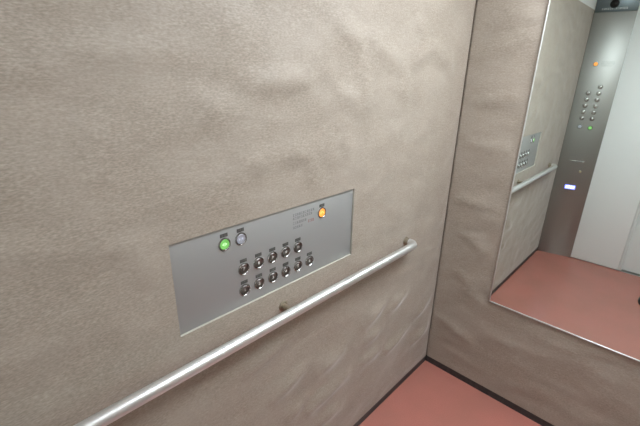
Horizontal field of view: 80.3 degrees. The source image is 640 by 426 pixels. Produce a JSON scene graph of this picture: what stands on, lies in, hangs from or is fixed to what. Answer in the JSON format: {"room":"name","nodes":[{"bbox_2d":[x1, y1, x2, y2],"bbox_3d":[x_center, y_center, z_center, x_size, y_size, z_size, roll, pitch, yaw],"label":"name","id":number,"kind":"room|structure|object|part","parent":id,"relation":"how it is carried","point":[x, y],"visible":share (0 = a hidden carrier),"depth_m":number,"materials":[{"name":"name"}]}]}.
{"room":"elevator interior","nodes":[
{"label":"elevator interior","id":0,"kind":"room"},
{"bbox_2d":[0,0,475,425],"bbox_3d":[-0.115,0.143,1.188,0.077,2.105,2.250,19,27,40],"label":"wall","id":1,"kind":"structure","parent":0,"point":[131,130],"depth_m":0.91,"materials":[{"name":"carpet"}]},
{"bbox_2d":[73,237,416,425],"bbox_3d":[-0.112,0.310,1.171,0.068,0.041,1.529,19,27,40],"label":"handrail","id":2,"kind":"object","parent":1,"relation":"attached to","point":[119,409],"visible":1,"depth_m":1.00,"materials":[{"name":"silver metal"}]},
{"bbox_3d":[0.389,0.127,1.691,0.020,0.041,0.041,19,27,40],"label":"post","id":3,"kind":"part","parent":2,"relation":"part of","materials":[{"name":"metal"}]},
{"bbox_2d":[169,189,352,334],"bbox_3d":[-0.120,0.113,1.148,0.007,0.254,0.673,19,27,40],"label":"panel","id":4,"kind":"object","parent":1,"relation":"attached to","point":[216,273],"visible":1,"depth_m":1.08,"materials":[{"name":"silver metal"}]},
{"bbox_2d":[353,356,425,425],"bbox_3d":[-0.132,1.119,1.524,0.007,0.040,2.179,19,27,40],"label":"baseboard","id":5,"kind":"structure","parent":1,"relation":"attached to","point":[421,361],"depth_m":2.01,"materials":[{"name":"grey plastic"}]},
{"bbox_2d":[359,359,540,425],"bbox_3d":[0.352,1.329,1.095,1.470,0.040,2.308,19,27,40],"label":"floor","id":6,"kind":"structure","parent":0,"point":[430,396],"depth_m":1.95,"materials":[{"name":"plastic"}]},
{"bbox_2d":[425,0,639,425],"bbox_3d":[1.151,0.058,1.482,1.450,2.105,0.067,19,27,40],"label":"wall","id":7,"kind":"structure","parent":0,"point":[561,378],"depth_m":1.75,"materials":[{"name":"carpet"}]},
{"bbox_2d":[426,355,553,425],"bbox_3d":[1.117,1.032,1.825,1.351,0.040,0.007,19,27,40],"label":"baseboard","id":8,"kind":"structure","parent":7,"relation":"attached to","point":[452,372],"depth_m":2.01,"materials":[{"name":"grey plastic"}]},
{"bbox_2d":[489,0,639,361],"bbox_3d":[1.133,-0.154,1.380,0.780,1.472,0.008,19,27,40],"label":"mirror","id":9,"kind":"object","parent":7,"relation":"attached to","point":[568,259],"visible":1,"depth_m":1.50,"materials":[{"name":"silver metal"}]}
]}

